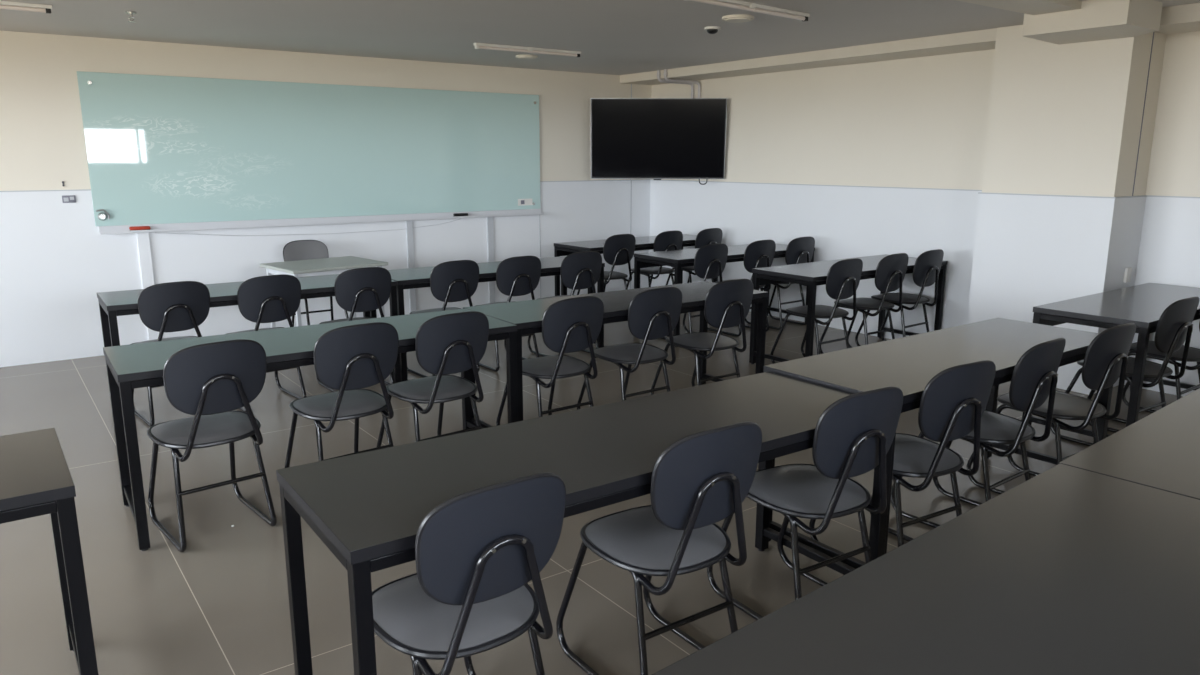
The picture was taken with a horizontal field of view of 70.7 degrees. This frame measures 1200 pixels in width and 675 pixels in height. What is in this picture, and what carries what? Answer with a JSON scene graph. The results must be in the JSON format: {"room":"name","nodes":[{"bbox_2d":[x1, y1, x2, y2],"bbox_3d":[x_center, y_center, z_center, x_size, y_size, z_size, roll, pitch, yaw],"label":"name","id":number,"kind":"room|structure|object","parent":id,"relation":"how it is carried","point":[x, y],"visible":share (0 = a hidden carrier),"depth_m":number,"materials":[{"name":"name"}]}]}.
{"room":"classroom","nodes":[
{"label":"classroom","id":0,"kind":"room"},
{"bbox_2d":[0,31,651,190],"bbox_3d":[-3.686,-1.153,7.032,10.866,2.483,0.200,-9,15,-35],"label":"wall","id":1,"kind":"structure","parent":0,"point":[43,146],"depth_m":6.93,"materials":[{"name":"beige paint"}]},
{"bbox_2d":[62,195,75,202],"bbox_3d":[-4.126,-1.076,6.569,0.090,0.056,0.012,-9,15,-35],"label":"wall plate","id":2,"kind":"object","parent":1,"relation":"attached to","point":[67,198],"visible":1,"depth_m":6.57,"materials":[{"name":"grey plastic"}]},
{"bbox_2d":[64,197,73,201],"bbox_3d":[-4.124,-1.075,6.564,0.070,0.036,0.002,-9,15,-35],"label":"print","id":3,"kind":"object","parent":2,"relation":"attached to","point":[66,199],"depth_m":6.57,"materials":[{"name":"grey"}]},
{"bbox_2d":[137,232,158,339],"bbox_3d":[-3.735,-0.381,7.004,0.085,0.985,0.022,-9,15,-35],"label":"trim","id":4,"kind":"structure","parent":1,"relation":"attached to","point":[143,240],"depth_m":6.95,"materials":[{"name":"white paint"}]},
{"bbox_2d":[77,71,543,233],"bbox_3d":[-2.304,-1.676,7.762,4.157,1.237,0.096,-9,15,-35],"label":"board","id":5,"kind":"object","parent":1,"relation":"attached to","point":[165,153],"visible":1,"depth_m":7.50,"materials":[{"name":"teal"}]},
{"bbox_2d":[96,209,109,220],"bbox_3d":[-3.936,-0.971,6.697,0.092,0.094,0.024,-9,15,-35],"label":"clip","id":6,"kind":"object","parent":5,"relation":"attached to","point":[102,216],"visible":1,"depth_m":6.69,"materials":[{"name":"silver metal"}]},
{"bbox_2d":[129,226,150,230],"bbox_3d":[-3.725,-0.880,6.845,0.150,0.040,0.048,-9,15,-35],"label":"eraser","id":7,"kind":"object","parent":5,"relation":"on","point":[134,227],"visible":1,"depth_m":6.83,"materials":[{"name":"red plastic"}]},
{"bbox_2d":[155,219,458,235],"bbox_3d":[-2.526,-0.984,7.711,2.761,0.091,0.060,-9,15,-35],"label":"cord","id":8,"kind":"object","parent":5,"relation":"hanging from","point":[458,219],"visible":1,"depth_m":7.61,"materials":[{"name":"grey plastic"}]},
{"bbox_2d":[98,209,543,233],"bbox_3d":[-2.294,-1.101,7.886,4.137,0.060,0.086,-9,15,-35],"label":"marker tray","id":9,"kind":"object","parent":5,"relation":"on","point":[119,227],"depth_m":7.60,"materials":[{"name":"silver metal"}]},
{"bbox_2d":[453,213,467,216],"bbox_3d":[-1.401,-1.231,8.510,0.150,0.040,0.048,-9,15,-35],"label":"eraser","id":10,"kind":"object","parent":5,"relation":"on","point":[454,214],"visible":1,"depth_m":8.48,"materials":[{"name":"black plastic"}]},
{"bbox_2d":[518,199,531,205],"bbox_3d":[-0.793,-1.437,8.968,0.180,0.070,0.003,-9,15,-35],"label":"label","id":11,"kind":"object","parent":5,"relation":"attached to","point":[521,202],"visible":1,"depth_m":8.96,"materials":[{"name":"white plastic"}]},
{"bbox_2d":[0,180,649,366],"bbox_3d":[-3.623,-0.568,7.069,10.466,1.325,0.012,-9,15,-35],"label":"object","id":12,"kind":"structure","parent":1,"relation":"attached to","point":[55,261],"depth_m":7.27,"materials":[{"name":"white paint"}]},
{"bbox_2d":[406,220,416,311],"bbox_3d":[-1.862,-0.672,8.346,0.060,1.000,0.020,-9,15,-35],"label":"trim","id":13,"kind":"structure","parent":1,"relation":"attached to","point":[409,224],"depth_m":8.31,"materials":[{"name":"grey"}]},
{"bbox_2d":[487,217,494,302],"bbox_3d":[-1.142,-0.781,8.862,0.065,1.000,0.020,-9,15,-35],"label":"trim","id":14,"kind":"structure","parent":1,"relation":"attached to","point":[490,234],"depth_m":8.82,"materials":[{"name":"grey"}]},
{"bbox_2d":[539,215,540,297],"bbox_3d":[-0.652,-1.016,9.188,0.010,1.325,0.004,-9,15,-35],"label":"trim","id":15,"kind":"structure","parent":1,"relation":"attached to","point":[539,215],"depth_m":9.20,"materials":[{"name":"grey"}]},
{"bbox_2d":[0,179,1199,197],"bbox_3d":[-1.124,-0.509,3.593,10.466,0.008,8.470,-9,15,-35],"label":"trim","id":16,"kind":"structure","parent":1,"relation":"attached to","point":[640,179],"depth_m":6.63,"materials":[{"name":"grey"}]},
{"bbox_2d":[630,84,631,288],"bbox_3d":[0.357,-1.736,9.798,0.010,2.483,0.016,-9,15,-35],"label":"trim","id":17,"kind":"structure","parent":1,"relation":"attached to","point":[631,84],"depth_m":9.85,"materials":[{"name":"grey"}]},
{"bbox_2d":[591,98,726,184],"bbox_3d":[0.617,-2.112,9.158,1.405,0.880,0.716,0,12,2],"label":"television","id":18,"kind":"object","parent":1,"relation":"attached to","point":[632,138],"visible":1,"depth_m":8.83,"materials":[{"name":"black plastic"}]},
{"bbox_2d":[0,311,1182,674],"bbox_3d":[-1.125,0.850,3.882,10.866,0.120,8.870,-9,15,-35],"label":"floor","id":19,"kind":"structure","parent":0,"point":[219,605],"depth_m":3.47,"materials":[{"name":"tile"}]},
{"bbox_2d":[0,428,98,674],"bbox_3d":[-2.225,0.804,1.996,1.717,0.750,0.596,-9,15,-36],"label":"table","id":20,"kind":"object","parent":19,"relation":"on","point":[36,479],"visible":1,"depth_m":2.25,"materials":[{"name":"grey laminate"}]},
{"bbox_2d":[132,281,209,426],"bbox_3d":[-2.653,0.060,5.206,0.426,0.871,0.572,-11,16,-41],"label":"chair","id":21,"kind":"object","parent":19,"relation":"on","point":[181,305],"visible":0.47,"depth_m":4.96,"materials":[{"name":"grey plastic"}]},
{"bbox_2d":[147,339,276,551],"bbox_3d":[-1.681,0.401,3.607,0.426,0.871,0.572,-11,16,-41],"label":"chair","id":22,"kind":"object","parent":19,"relation":"on","point":[208,381],"visible":1,"depth_m":3.42,"materials":[{"name":"black plastic"}]},
{"bbox_2d":[97,274,400,382],"bbox_3d":[-2.274,0.034,5.623,1.735,0.750,0.596,-8,15,-34],"label":"table","id":23,"kind":"object","parent":19,"relation":"on","point":[113,304],"visible":0.35,"depth_m":5.32,"materials":[{"name":"grey laminate"}]},
{"bbox_2d":[227,274,306,412],"bbox_3d":[-2.202,0.001,5.490,0.426,0.871,0.572,-10,16,-40],"label":"chair","id":24,"kind":"object","parent":19,"relation":"on","point":[270,298],"visible":0.51,"depth_m":5.25,"materials":[{"name":"black plastic"}]},
{"bbox_2d":[103,308,517,550],"bbox_3d":[-1.319,0.358,4.103,1.775,0.750,0.596,-8,14,-34],"label":"table","id":25,"kind":"object","parent":19,"relation":"on","point":[132,366],"visible":0.68,"depth_m":3.81,"materials":[{"name":"grey laminate"}]},
{"bbox_2d":[283,240,348,325],"bbox_3d":[-2.443,-0.385,7.306,0.426,0.871,0.572,-9,15,-36],"label":"chair","id":26,"kind":"object","parent":19,"relation":"on","point":[297,250],"visible":0.27,"depth_m":7.42,"materials":[{"name":"black plastic"}]},
{"bbox_2d":[260,256,387,366],"bbox_3d":[-2.219,-0.233,6.881,0.800,0.750,0.620,-11,16,-42],"label":"desk","id":27,"kind":"object","parent":19,"relation":"on","point":[335,265],"visible":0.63,"depth_m":6.66,"materials":[{"name":"grey laminate"}]},
{"bbox_2d":[285,322,398,467],"bbox_3d":[-1.216,0.324,3.970,0.426,0.871,0.572,-10,16,-39],"label":"chair","id":28,"kind":"object","parent":19,"relation":"on","point":[350,359],"visible":0.9,"depth_m":3.77,"materials":[{"name":"black plastic"}]},
{"bbox_2d":[316,267,393,391],"bbox_3d":[-1.711,-0.079,5.865,0.426,0.871,0.572,-9,15,-37],"label":"chair","id":29,"kind":"object","parent":19,"relation":"on","point":[369,288],"visible":0.5,"depth_m":5.61,"materials":[{"name":"black plastic"}]},
{"bbox_2d":[377,311,488,446],"bbox_3d":[-0.840,0.268,4.240,0.426,0.871,0.572,-10,16,-39],"label":"chair","id":30,"kind":"object","parent":19,"relation":"on","point":[453,343],"visible":0.91,"depth_m":4.04,"materials":[{"name":"black plastic"}]},
{"bbox_2d":[406,260,479,377],"bbox_3d":[-1.174,-0.161,6.257,0.426,0.871,0.572,-10,15,-38],"label":"chair","id":31,"kind":"object","parent":19,"relation":"on","point":[450,281],"visible":0.51,"depth_m":6.00,"materials":[{"name":"black plastic"}]},
{"bbox_2d":[372,473,565,674],"bbox_3d":[-0.379,0.704,2.187,0.426,0.871,0.572,-9,15,-37],"label":"chair","id":32,"kind":"object","parent":19,"relation":"on","point":[477,552],"visible":0.98,"depth_m":1.98,"materials":[{"name":"black plastic"}]},
{"bbox_2d":[370,256,604,381],"bbox_3d":[-0.850,-0.178,6.628,1.755,0.750,0.596,-8,15,-34],"label":"table","id":33,"kind":"object","parent":19,"relation":"on","point":[408,278],"visible":0.27,"depth_m":6.25,"materials":[{"name":"grey laminate"}]},
{"bbox_2d":[476,256,540,371],"bbox_3d":[-0.742,-0.218,6.524,0.426,0.871,0.572,-9,15,-38],"label":"chair","id":34,"kind":"object","parent":19,"relation":"on","point":[520,275],"visible":0.51,"depth_m":6.27,"materials":[{"name":"black plastic"}]},
{"bbox_2d":[496,296,603,425],"bbox_3d":[-0.276,0.172,4.694,0.426,0.871,0.572,-9,15,-37],"label":"chair","id":35,"kind":"object","parent":19,"relation":"on","point":[569,325],"visible":0.86,"depth_m":4.49,"materials":[{"name":"black plastic"}]},
{"bbox_2d":[528,251,601,355],"bbox_3d":[-0.280,-0.285,6.843,0.426,0.871,0.572,-9,15,-37],"label":"chair","id":36,"kind":"object","parent":19,"relation":"on","point":[579,270],"visible":0.44,"depth_m":6.58,"materials":[{"name":"black plastic"}]},
{"bbox_2d":[276,372,892,674],"bbox_3d":[0.067,0.664,2.666,1.895,0.750,0.596,-8,15,-34],"label":"table","id":37,"kind":"object","parent":19,"relation":"on","point":[369,508],"visible":0.66,"depth_m":2.37,"materials":[{"name":"grey laminate"}]},
{"bbox_2d":[577,234,635,294],"bbox_3d":[0.048,-0.601,8.333,0.426,0.871,0.572,-9,15,-38],"label":"chair","id":38,"kind":"object","parent":19,"relation":"on","point":[619,249],"visible":0.7,"depth_m":8.09,"materials":[{"name":"black plastic"}]},
{"bbox_2d":[463,281,768,427],"bbox_3d":[0.143,0.138,5.145,1.835,0.750,0.596,-8,15,-34],"label":"table","id":39,"kind":"object","parent":19,"relation":"on","point":[527,315],"visible":0.39,"depth_m":4.96,"materials":[{"name":"grey laminate"}]},
{"bbox_2d":[577,287,681,409],"bbox_3d":[0.179,0.104,5.013,0.426,0.871,0.572,-9,15,-37],"label":"chair","id":40,"kind":"object","parent":19,"relation":"on","point":[653,314],"visible":0.91,"depth_m":4.81,"materials":[{"name":"black plastic"}]},
{"bbox_2d":[554,234,717,295],"bbox_3d":[0.406,-0.632,8.770,1.735,0.750,0.596,-9,15,-37],"label":"table","id":41,"kind":"object","parent":19,"relation":"on","point":[647,242],"visible":0.2,"depth_m":8.41,"materials":[{"name":"grey laminate"}]},
{"bbox_2d":[627,230,682,287],"bbox_3d":[0.545,-0.681,8.713,0.426,0.871,0.572,-10,15,-39],"label":"chair","id":42,"kind":"object","parent":19,"relation":"on","point":[667,240],"visible":0.69,"depth_m":8.48,"materials":[{"name":"black plastic"}]},
{"bbox_2d":[556,422,761,674],"bbox_3d":[0.172,0.621,2.582,0.426,0.871,0.572,-8,15,-34],"label":"chair","id":43,"kind":"object","parent":19,"relation":"on","point":[699,480],"visible":0.99,"depth_m":2.40,"materials":[{"name":"black plastic"}]},
{"bbox_2d":[661,243,727,338],"bbox_3d":[0.808,-0.410,7.434,0.426,0.871,0.572,-9,15,-38],"label":"chair","id":44,"kind":"object","parent":19,"relation":"on","point":[710,260],"visible":0.48,"depth_m":7.17,"materials":[{"name":"black plastic"}]},
{"bbox_2d":[666,228,722,284],"bbox_3d":[0.989,-0.745,9.013,0.426,0.871,0.572,-10,15,-39],"label":"chair","id":45,"kind":"object","parent":19,"relation":"on","point":[704,237],"visible":0.3,"depth_m":8.74,"materials":[{"name":"black plastic"}]},
{"bbox_2d":[651,279,753,394],"bbox_3d":[0.650,0.034,5.345,0.426,0.871,0.572,-9,15,-35],"label":"chair","id":46,"kind":"object","parent":19,"relation":"on","point":[727,303],"visible":0.9,"depth_m":5.14,"materials":[{"name":"black plastic"}]},
{"bbox_2d":[634,243,814,346],"bbox_3d":[1.168,-0.432,7.833,1.713,0.750,0.596,-8,15,-35],"label":"table","id":47,"kind":"object","parent":19,"relation":"on","point":[677,259],"visible":0.39,"depth_m":7.48,"materials":[{"name":"grey laminate"}]},
{"bbox_2d":[707,240,775,336],"bbox_3d":[1.292,-0.483,7.781,0.426,0.871,0.572,-9,15,-36],"label":"chair","id":48,"kind":"object","parent":19,"relation":"on","point":[758,254],"visible":0.53,"depth_m":7.51,"materials":[{"name":"black plastic"}]},
{"bbox_2d":[745,236,814,329],"bbox_3d":[1.722,-0.547,8.084,0.426,0.871,0.572,-9,15,-37],"label":"chair","id":49,"kind":"object","parent":19,"relation":"on","point":[799,250],"visible":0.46,"depth_m":7.86,"materials":[{"name":"black plastic"}]},
{"bbox_2d":[707,386,902,619],"bbox_3d":[0.710,0.542,2.956,0.426,0.871,0.572,-8,14,-32],"label":"chair","id":50,"kind":"object","parent":19,"relation":"on","point":[854,435],"visible":0.87,"depth_m":2.77,"materials":[{"name":"black plastic"}]},
{"bbox_2d":[770,258,862,363],"bbox_3d":[1.644,-0.186,6.385,0.426,0.871,0.572,-9,15,-36],"label":"chair","id":51,"kind":"object","parent":19,"relation":"on","point":[843,277],"visible":0.91,"depth_m":6.18,"materials":[{"name":"black plastic"}]},
{"bbox_2d":[749,254,947,363],"bbox_3d":[2.017,-0.213,6.807,1.680,0.750,0.596,-9,15,-35],"label":"table","id":52,"kind":"object","parent":19,"relation":"on","point":[813,274],"visible":0.49,"depth_m":6.49,"materials":[{"name":"grey laminate"}]},
{"bbox_2d":[819,253,908,353],"bbox_3d":[2.106,-0.258,6.728,0.426,0.871,0.572,-9,15,-36],"label":"chair","id":53,"kind":"object","parent":19,"relation":"on","point":[890,272],"visible":0.94,"depth_m":6.53,"materials":[{"name":"black plastic"}]},
{"bbox_2d":[855,249,943,345],"bbox_3d":[2.488,-0.315,6.996,0.426,0.871,0.572,-9,15,-37],"label":"chair","id":54,"kind":"object","parent":19,"relation":"on","point":[927,266],"visible":0.86,"depth_m":6.80,"materials":[{"name":"black plastic"}]},
{"bbox_2d":[809,360,995,546],"bbox_3d":[1.180,0.467,3.312,0.427,0.871,0.572,-7,14,-31],"label":"chair","id":55,"kind":"object","parent":19,"relation":"on","point":[953,403],"visible":0.79,"depth_m":3.08,"materials":[{"name":"black plastic"}]},
{"bbox_2d":[652,464,1199,674],"bbox_3d":[0.802,0.878,1.665,1.725,0.750,0.596,-10,15,-38],"label":"table","id":56,"kind":"object","parent":19,"relation":"on","point":[1067,570],"visible":1,"depth_m":1.61,"materials":[{"name":"grey laminate"}]},
{"bbox_2d":[763,318,1112,568],"bbox_3d":[1.548,0.428,3.756,1.775,0.763,0.596,-9,15,-36],"label":"table","id":57,"kind":"object","parent":19,"relation":"on","point":[908,363],"visible":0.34,"depth_m":3.56,"materials":[{"name":"grey laminate"}]},
{"bbox_2d":[891,337,1065,527],"bbox_3d":[1.641,0.390,3.673,0.426,0.871,0.572,-9,15,-37],"label":"chair","id":58,"kind":"object","parent":19,"relation":"on","point":[1034,379],"visible":0.73,"depth_m":3.47,"materials":[{"name":"black plastic"}]},
{"bbox_2d":[966,323,1135,493],"bbox_3d":[2.132,0.323,3.994,0.426,0.871,0.572,-8,14,-34],"label":"chair","id":59,"kind":"object","parent":19,"relation":"on","point":[1106,357],"visible":0.81,"depth_m":3.78,"materials":[{"name":"black plastic"}]},
{"bbox_2d":[1022,283,1199,436],"bbox_3d":[3.290,0.141,5.143,1.600,0.750,0.596,-9,15,-36],"label":"table","id":60,"kind":"object","parent":19,"relation":"on","point":[1143,305],"visible":0.7,"depth_m":4.76,"materials":[{"name":"grey laminate"}]},
{"bbox_2d":[1051,296,1198,445],"bbox_3d":[2.925,0.170,4.714,0.426,0.871,0.572,-8,14,-33],"label":"chair","id":61,"kind":"object","parent":19,"relation":"on","point":[1174,328],"visible":0.66,"depth_m":4.47,"materials":[{"name":"black plastic"}]},
{"bbox_2d":[1059,388,1199,499],"bbox_3d":[2.141,0.647,2.759,1.750,0.750,0.596,-10,15,-39],"label":"table","id":62,"kind":"object","parent":19,"relation":"on","point":[1160,450],"visible":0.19,"depth_m":2.44,"materials":[{"name":"grey laminate"}]},
{"bbox_2d":[1112,322,1199,423],"bbox_3d":[3.410,0.092,5.086,0.426,0.871,0.572,-9,15,-35],"label":"chair","id":63,"kind":"object","parent":19,"relation":"on","point":[1153,352],"visible":0.51,"depth_m":4.97,"materials":[{"name":"black plastic"}]},
{"bbox_2d":[0,0,1199,74],"bbox_3d":[-1.123,-1.700,3.340,10.866,0.173,8.870,-9,15,-35],"label":"ceiling","id":64,"kind":"structure","parent":0,"point":[612,37],"depth_m":5.94,"materials":[{"name":"paint"}]},
{"bbox_2d":[0,1,51,13],"bbox_3d":[-3.795,-1.931,4.827,1.130,0.047,0.060,-9,15,-36],"label":"tube light","id":65,"kind":"object","parent":64,"relation":"attached to","point":[8,5],"visible":1,"depth_m":5.07,"materials":[{"name":"white plastic"}]},
{"bbox_2d":[125,11,136,21],"bbox_3d":[-2.973,-2.035,5.362,0.064,0.062,0.064,-9,15,-35],"label":"sprinkler head","id":66,"kind":"object","parent":64,"relation":"attached to","point":[131,13],"visible":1,"depth_m":5.35},
{"bbox_2d":[474,43,580,56],"bbox_3d":[-0.594,-2.407,7.085,1.020,0.047,0.060,-8,15,-34],"label":"tube light","id":67,"kind":"object","parent":64,"relation":"attached to","point":[477,45],"visible":1,"depth_m":7.05,"materials":[{"name":"white plastic"}]},
{"bbox_2d":[704,26,720,33],"bbox_3d":[0.796,-2.175,5.988,0.116,0.050,0.116,-9,15,-35],"label":"sensor","id":68,"kind":"object","parent":64,"relation":"attached to","point":[710,29],"visible":1,"depth_m":5.96,"materials":[{"name":"white plastic"}]},
{"bbox_2d":[684,0,809,21],"bbox_3d":[0.896,-1.976,5.061,1.144,0.047,0.060,-10,16,-40],"label":"tube light","id":69,"kind":"object","parent":64,"relation":"attached to","point":[736,4],"visible":1,"depth_m":5.09,"materials":[{"name":"white plastic"}]},
{"bbox_2d":[957,0,1081,14],"bbox_3d":[-1.042,-1.406,2.367,9.400,0.043,0.280,-9,15,-35],"label":"trim","id":70,"kind":"structure","parent":64,"relation":"attached to","point":[1032,7],"depth_m":4.88,"materials":[{"name":"paint"}]},
{"bbox_2d":[1022,0,1162,44],"bbox_3d":[3.031,-1.948,5.215,0.597,0.158,0.667,-9,15,-35],"label":"trim","id":71,"kind":"structure","parent":64,"relation":"attached to","point":[1096,20],"depth_m":5.00,"materials":[{"name":"paint"}]},
{"bbox_2d":[652,31,1199,196],"bbox_3d":[3.237,-1.057,6.616,0.200,2.483,8.670,-9,15,-35],"label":"wall","id":72,"kind":"structure","parent":0,"point":[918,122],"depth_m":7.30,"materials":[{"name":"beige paint"}]},
{"bbox_2d":[657,70,693,97],"bbox_3d":[0.810,-2.529,9.083,0.493,0.633,0.040,-7,14,-31],"label":"conduit pipe","id":73,"kind":"object","parent":72,"relation":"attached to","point":[658,71],"visible":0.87,"depth_m":9.01,"materials":[{"name":"grey plastic"}]},
{"bbox_2d":[664,69,700,97],"bbox_3d":[0.875,-2.511,8.996,0.493,0.633,0.040,-7,14,-31],"label":"conduit pipe","id":74,"kind":"object","parent":72,"relation":"attached to","point":[665,70],"visible":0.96,"depth_m":8.95,"materials":[{"name":"grey plastic"}]},
{"bbox_2d":[620,28,996,84],"bbox_3d":[1.708,-2.550,7.865,0.460,0.085,4.390,-9,15,-35],"label":"trim","id":75,"kind":"structure","parent":72,"relation":"attached to","point":[979,40],"depth_m":7.24,"materials":[{"name":"paint"}]},
{"bbox_2d":[649,180,981,338],"bbox_3d":[1.887,-0.838,8.364,0.012,1.325,4.366,-9,15,-35],"label":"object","id":76,"kind":"structure","parent":72,"relation":"attached to","point":[843,222],"depth_m":7.83,"materials":[{"name":"white paint"}]},
{"bbox_2d":[967,194,1145,394],"bbox_3d":[3.264,-0.364,6.137,0.481,1.325,0.934,-9,15,-35],"label":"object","id":77,"kind":"structure","parent":72,"relation":"attached to","point":[1030,251],"depth_m":5.88,"materials":[{"name":"white paint"}]},
{"bbox_2d":[1124,197,1199,396],"bbox_3d":[4.662,-0.048,4.658,0.012,1.325,3.158,-9,15,-35],"label":"trim","id":78,"kind":"structure","parent":72,"relation":"attached to","point":[1169,249],"depth_m":5.68,"materials":[{"name":"white paint"}]},
{"bbox_2d":[1156,3,1199,33],"bbox_3d":[4.479,-1.751,4.166,0.460,0.105,3.170,-9,15,-35],"label":"trim","id":79,"kind":"structure","parent":72,"relation":"attached to","point":[1186,17],"depth_m":5.13,"materials":[{"name":"paint"}]},
{"bbox_2d":[982,25,1166,196],"bbox_3d":[3.269,-0.931,6.020,0.469,2.483,0.910,-9,15,-35],"label":"wall pillar","id":80,"kind":"structure","parent":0,"point":[1065,119],"depth_m":5.67,"materials":[{"name":"beige paint"}]},
{"bbox_2d":[1123,267,1131,282],"bbox_3d":[3.606,-0.427,5.775,0.070,0.100,0.020,-9,15,-35],"label":"wall socket","id":81,"kind":"object","parent":80,"relation":"attached to","point":[1128,271],"visible":1,"depth_m":5.76,"materials":[{"name":"white plastic"}]},
{"bbox_2d":[1132,32,1153,195],"bbox_3d":[3.567,-1.510,5.540,0.006,1.150,0.004,-9,15,-35],"label":"trim","id":82,"kind":"structure","parent":80,"relation":"attached to","point":[1153,32],"depth_m":5.55,"materials":[{"name":"grey"}]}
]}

